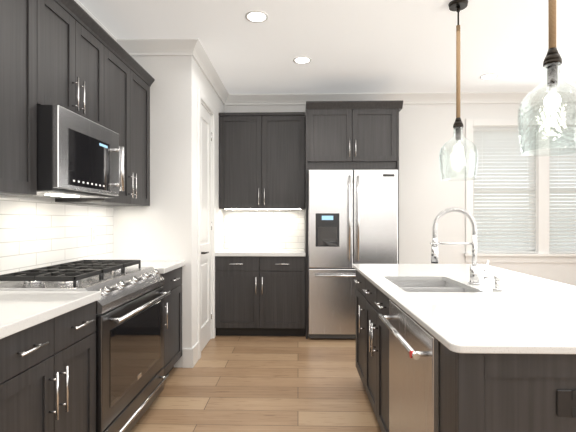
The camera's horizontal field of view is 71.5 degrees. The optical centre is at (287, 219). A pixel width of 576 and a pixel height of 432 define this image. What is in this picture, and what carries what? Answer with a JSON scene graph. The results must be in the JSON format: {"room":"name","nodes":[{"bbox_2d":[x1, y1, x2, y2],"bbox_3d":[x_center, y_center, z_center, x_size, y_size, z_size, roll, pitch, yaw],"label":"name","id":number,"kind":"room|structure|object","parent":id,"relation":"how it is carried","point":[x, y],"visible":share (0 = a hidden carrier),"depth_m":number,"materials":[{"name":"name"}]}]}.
{"room":"kitchen","nodes":[
{"label":"kitchen","id":0,"kind":"room"},
{"bbox_2d":[0,195,90,204],"bbox_3d":[-1.637,-0.130,0.751,0.100,2.800,5.620,0,0,1],"label":"wall","id":1,"kind":"structure","parent":0,"point":[32,198],"depth_m":2.39,"materials":[{"name":"paint"}]},
{"bbox_2d":[0,0,47,195],"bbox_3d":[-1.400,-0.666,1.578,0.328,1.092,0.885,0,0,1],"label":"upper cabinet","id":2,"kind":"object","parent":1,"relation":"attached to","point":[23,23],"depth_m":1.86,"materials":[{"name":"brown wood"}]},
{"bbox_2d":[0,198,112,282],"bbox_3d":[-1.551,0.115,1.938,0.008,0.468,3.038,0,0,1],"label":"backsplash","id":3,"kind":"structure","parent":1,"relation":"attached to","point":[34,234],"depth_m":2.57,"materials":[{"name":"tile"}]},
{"bbox_2d":[48,0,107,128],"bbox_3d":[-1.382,-0.892,2.298,0.328,0.641,0.675,0,0,1],"label":"upper cabinet","id":4,"kind":"object","parent":1,"relation":"attached to","point":[73,56],"depth_m":2.30,"materials":[{"name":"brown wood"}]},
{"bbox_2d":[23,105,123,197],"bbox_3d":[-1.297,-0.352,2.296,0.494,0.426,0.667,0,0,1],"label":"over-the-range microwave","id":5,"kind":"object","parent":4,"relation":"attached to","point":[78,156],"visible":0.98,"depth_m":2.13,"materials":[{"name":"silver metal"}]},
{"bbox_2d":[74,0,117,42],"bbox_3d":[-1.548,-1.472,0.794,0.075,0.115,5.330,0,0,1],"label":"crown molding","id":6,"kind":"structure","parent":1,"relation":"attached to","point":[76,1],"depth_m":3.02,"materials":[{"name":"white wood"}]},
{"bbox_2d":[55,36,151,205],"bbox_3d":[-1.364,-0.666,3.014,0.328,1.092,0.878,0,0,1],"label":"upper cabinet","id":7,"kind":"object","parent":1,"relation":"attached to","point":[129,86],"depth_m":3.03,"materials":[{"name":"brown wood"}]},
{"bbox_2d":[113,56,194,367],"bbox_3d":[-1.173,-0.130,3.500,0.690,2.800,0.100,0,0,1],"label":"wall","id":8,"kind":"structure","parent":0,"point":[161,227],"depth_m":3.45,"materials":[{"name":"paint"}]},
{"bbox_2d":[118,38,193,57],"bbox_3d":[-1.130,-1.472,3.411,0.600,0.115,0.075,0,0,1],"label":"crown molding","id":9,"kind":"structure","parent":8,"relation":"attached to","point":[167,46],"depth_m":3.41,"materials":[{"name":"white wood"}]},
{"bbox_2d":[182,342,198,367],"bbox_3d":[1.333,1.188,1.427,5.805,0.165,6.920,0,0,1],"label":"baseboard","id":10,"kind":"structure","parent":8,"relation":"attached to","point":[190,358],"depth_m":3.43,"materials":[{"name":"white wood"}]},
{"bbox_2d":[195,62,223,343],"bbox_3d":[-0.859,-0.130,4.243,0.100,2.800,1.400,0,0,1],"label":"wall","id":11,"kind":"structure","parent":0,"point":[202,83],"depth_m":4.28,"materials":[{"name":"paint"}]},
{"bbox_2d":[201,104,211,350],"bbox_3d":[-0.814,0.073,3.997,0.098,2.378,0.562,0,0,1],"label":"pantry door","id":12,"kind":"structure","parent":11,"relation":"in","point":[206,222],"depth_m":4.04,"materials":[{"name":"white wood"}]},
{"bbox_2d":[197,88,215,358],"bbox_3d":[-0.856,0.035,3.993,0.120,2.470,0.720,0,0,1],"label":"door frame","id":13,"kind":"structure","parent":11,"relation":"attached to","point":[202,99],"depth_m":3.67,"materials":[{"name":"white wood"}]},
{"bbox_2d":[190,38,229,103],"bbox_3d":[-0.775,-1.472,4.113,0.075,0.115,1.495,0,0,1],"label":"crown molding","id":14,"kind":"structure","parent":11,"relation":"attached to","point":[193,48],"depth_m":3.90,"materials":[{"name":"white wood"}]},
{"bbox_2d":[130,334,380,431],"bbox_3d":[1.311,1.295,1.428,6.050,0.050,7.120,0,0,1],"label":"floor","id":15,"kind":"structure","parent":0,"point":[263,384],"depth_m":2.96,"materials":[{"name":"brown wood"}]},
{"bbox_2d":[0,337,11,431],"bbox_3d":[-1.275,0.830,0.897,0.606,0.880,0.930,0,0,1],"label":"base cabinet","id":16,"kind":"object","parent":15,"relation":"on","point":[6,345],"depth_m":1.37,"materials":[{"name":"brown wood"}]},
{"bbox_2d":[12,301,95,431],"bbox_3d":[-1.258,0.830,1.612,0.606,0.880,0.740,0,0,1],"label":"base cabinet","id":17,"kind":"object","parent":15,"relation":"on","point":[47,361],"depth_m":1.64,"materials":[{"name":"brown wood"}]},
{"bbox_2d":[0,291,100,340],"bbox_3d":[-1.257,0.370,1.197,0.633,0.040,1.570,0,0,1],"label":"countertop","id":18,"kind":"structure","parent":17,"relation":"on","point":[19,310],"depth_m":1.66,"materials":[{"name":"white stone"}]},
{"bbox_2d":[0,260,170,431],"bbox_3d":[-1.188,0.777,2.445,0.689,0.985,0.922,0,0,1],"label":"range","id":19,"kind":"object","parent":15,"relation":"on","point":[131,378],"visible":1,"depth_m":2.27,"materials":[{"name":"silver metal"}]},
{"bbox_2d":[159,269,181,375],"bbox_3d":[-1.218,0.830,3.180,0.606,0.880,0.538,0,0,1],"label":"base cabinet","id":20,"kind":"object","parent":15,"relation":"on","point":[173,281],"depth_m":3.20,"materials":[{"name":"brown wood"}]},
{"bbox_2d":[129,261,183,272],"bbox_3d":[-1.207,0.370,3.180,0.633,0.040,0.538,0,0,1],"label":"countertop","id":21,"kind":"structure","parent":20,"relation":"on","point":[163,266],"depth_m":3.15,"materials":[{"name":"white stone"}]},
{"bbox_2d":[215,248,304,335],"bbox_3d":[-0.301,0.810,4.599,0.992,0.920,0.656,0,0,1],"label":"base cabinet","id":22,"kind":"object","parent":15,"relation":"on","point":[259,291],"visible":0.94,"depth_m":4.32,"materials":[{"name":"brown wood"}]},
{"bbox_2d":[308,169,397,338],"bbox_3d":[0.692,0.370,4.504,0.939,1.800,0.741,0,0,1],"label":"refrigerator","id":23,"kind":"object","parent":15,"relation":"on","point":[352,217],"visible":0.75,"depth_m":4.20,"materials":[{"name":"grey metal"}]},
{"bbox_2d":[305,100,402,338],"bbox_3d":[0.711,0.005,4.565,1.026,2.530,0.673,0,0,1],"label":"enclosure","id":24,"kind":"object","parent":15,"relation":"on","point":[340,135],"visible":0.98,"depth_m":4.28,"materials":[{"name":"brown wood"}]},
{"bbox_2d":[378,300,439,431],"bbox_3d":[0.746,0.825,1.607,0.650,0.890,0.622,0,0,1],"label":"dishwasher","id":25,"kind":"object","parent":15,"relation":"on","point":[414,375],"visible":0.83,"depth_m":1.53,"materials":[{"name":"grey metal"}]},
{"bbox_2d":[354,270,575,431],"bbox_3d":[0.985,0.822,2.161,1.018,0.896,2.050,0,0,1],"label":"kitchen island","id":26,"kind":"object","parent":15,"relation":"on","point":[481,392],"visible":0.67,"depth_m":1.15,"materials":[{"name":"brown wood"}]},
{"bbox_2d":[352,264,575,353],"bbox_3d":[1.006,0.362,2.151,1.037,0.024,2.090,0,0,1],"label":"island countertop","id":27,"kind":"structure","parent":26,"relation":"on","point":[520,313],"depth_m":1.58,"materials":[{"name":"white stone"}]},
{"bbox_2d":[430,207,489,284],"bbox_3d":[0.939,0.138,2.190,0.322,0.422,0.062,0,0,1],"label":"faucet","id":28,"kind":"object","parent":27,"relation":"on","point":[475,271],"visible":1,"depth_m":2.18,"materials":[{"name":"silver metal"}]},
{"bbox_2d":[483,275,501,290],"bbox_3d":[1.018,0.310,1.988,0.089,0.078,0.044,0,0,1],"label":"soap dispenser","id":29,"kind":"object","parent":27,"relation":"on","point":[497,278],"visible":1,"depth_m":1.98,"materials":[{"name":"silver metal"}]},
{"bbox_2d":[557,390,575,416],"bbox_3d":[0.829,0.525,1.145,0.115,0.076,0.006,0,0,1],"label":"outlet","id":30,"kind":"object","parent":26,"relation":"attached to","point":[566,402],"visible":1,"depth_m":1.14,"materials":[{"name":"black plastic"}]},
{"bbox_2d":[78,0,575,93],"bbox_3d":[1.311,-1.555,1.428,6.050,0.050,7.120,0,0,1],"label":"ceiling","id":31,"kind":"structure","parent":0,"point":[377,46],"depth_m":3.39,"materials":[{"name":"paint"}]},
{"bbox_2d":[245,10,267,22],"bbox_3d":[-0.235,-1.526,3.007,0.176,0.008,0.176,0,0,1],"label":"recessed light","id":32,"kind":"object","parent":31,"relation":"in","point":[255,16],"visible":1,"depth_m":3.00,"materials":[{"name":"white plastic"}]},
{"bbox_2d":[293,56,310,63],"bbox_3d":[0.135,-1.526,3.823,0.176,0.008,0.176,0,0,1],"label":"recessed light","id":33,"kind":"object","parent":31,"relation":"in","point":[302,60],"visible":1,"depth_m":3.82,"materials":[{"name":"white plastic"}]},
{"bbox_2d":[439,0,477,180],"bbox_3d":[1.201,-0.907,2.821,0.256,1.244,0.256,0,0,1],"label":"pendant light","id":34,"kind":"object","parent":31,"relation":"hanging from","point":[457,6],"visible":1,"depth_m":2.81,"materials":[{"name":"clear glass"}]},
{"bbox_2d":[480,73,497,79],"bbox_3d":[2.137,-1.526,4.258,0.176,0.008,0.176,0,0,1],"label":"recessed light","id":35,"kind":"object","parent":31,"relation":"in","point":[488,76],"visible":1,"depth_m":4.25,"materials":[{"name":"white"}]},
{"bbox_2d":[517,0,575,155],"bbox_3d":[1.112,-0.907,1.683,0.256,1.244,0.256,0,0,1],"label":"pendant light","id":36,"kind":"object","parent":31,"relation":"hanging from","point":[552,62],"visible":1,"depth_m":1.67,"materials":[{"name":"clear glass"}]},
{"bbox_2d":[224,103,575,285],"bbox_3d":[1.766,-0.130,4.928,5.315,2.800,0.100,0,0,1],"label":"wall","id":37,"kind":"structure","parent":0,"point":[427,195],"depth_m":4.88,"materials":[{"name":"paint"}]},
{"bbox_2d":[219,112,304,208],"bbox_3d":[-0.298,-0.680,4.744,0.992,1.109,0.366,0,0,1],"label":"upper cabinet","id":38,"kind":"object","parent":37,"relation":"attached to","point":[261,160],"visible":0.96,"depth_m":4.60,"materials":[{"name":"brown wood"}]},
{"bbox_2d":[224,209,304,247],"bbox_3d":[-0.293,0.110,4.923,0.992,0.478,0.008,0,0,1],"label":"backsplash","id":39,"kind":"structure","parent":37,"relation":"attached to","point":[243,228],"depth_m":4.92,"materials":[{"name":"tile"}]},
{"bbox_2d":[223,91,575,104],"bbox_3d":[1.712,-1.472,4.842,5.010,0.115,0.075,0,0,1],"label":"crown molding","id":40,"kind":"structure","parent":37,"relation":"attached to","point":[445,97],"depth_m":4.85,"materials":[{"name":"white wood"}]},
{"bbox_2d":[464,118,545,262],"bbox_3d":[2.612,-0.355,4.879,0.950,1.740,0.155,0,0,1],"label":"window","id":41,"kind":"structure","parent":37,"relation":"in","point":[506,164],"depth_m":4.87,"materials":[{"name":"white"}]},
{"bbox_2d":[544,118,575,262],"bbox_3d":[3.562,-0.355,4.855,0.950,1.740,0.155,0,0,1],"label":"window","id":42,"kind":"structure","parent":37,"relation":"in","point":[559,185],"depth_m":4.86,"materials":[{"name":"white"}]},
{"bbox_3d":[5.812,1.820,32.475,70.000,0.100,54.780,0,0,1],"label":"ground","id":43,"kind":"structure","parent":0,"visible":0},
{"bbox_2d":[475,215,575,247],"bbox_3d":[6.389,0.720,15.515,16.000,2.100,7.500,0,0,1],"label":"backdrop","id":44,"kind":"object","parent":43,"relation":"on","point":[523,236],"depth_m":11.76,"materials":[{"name":"grey"}]}
]}

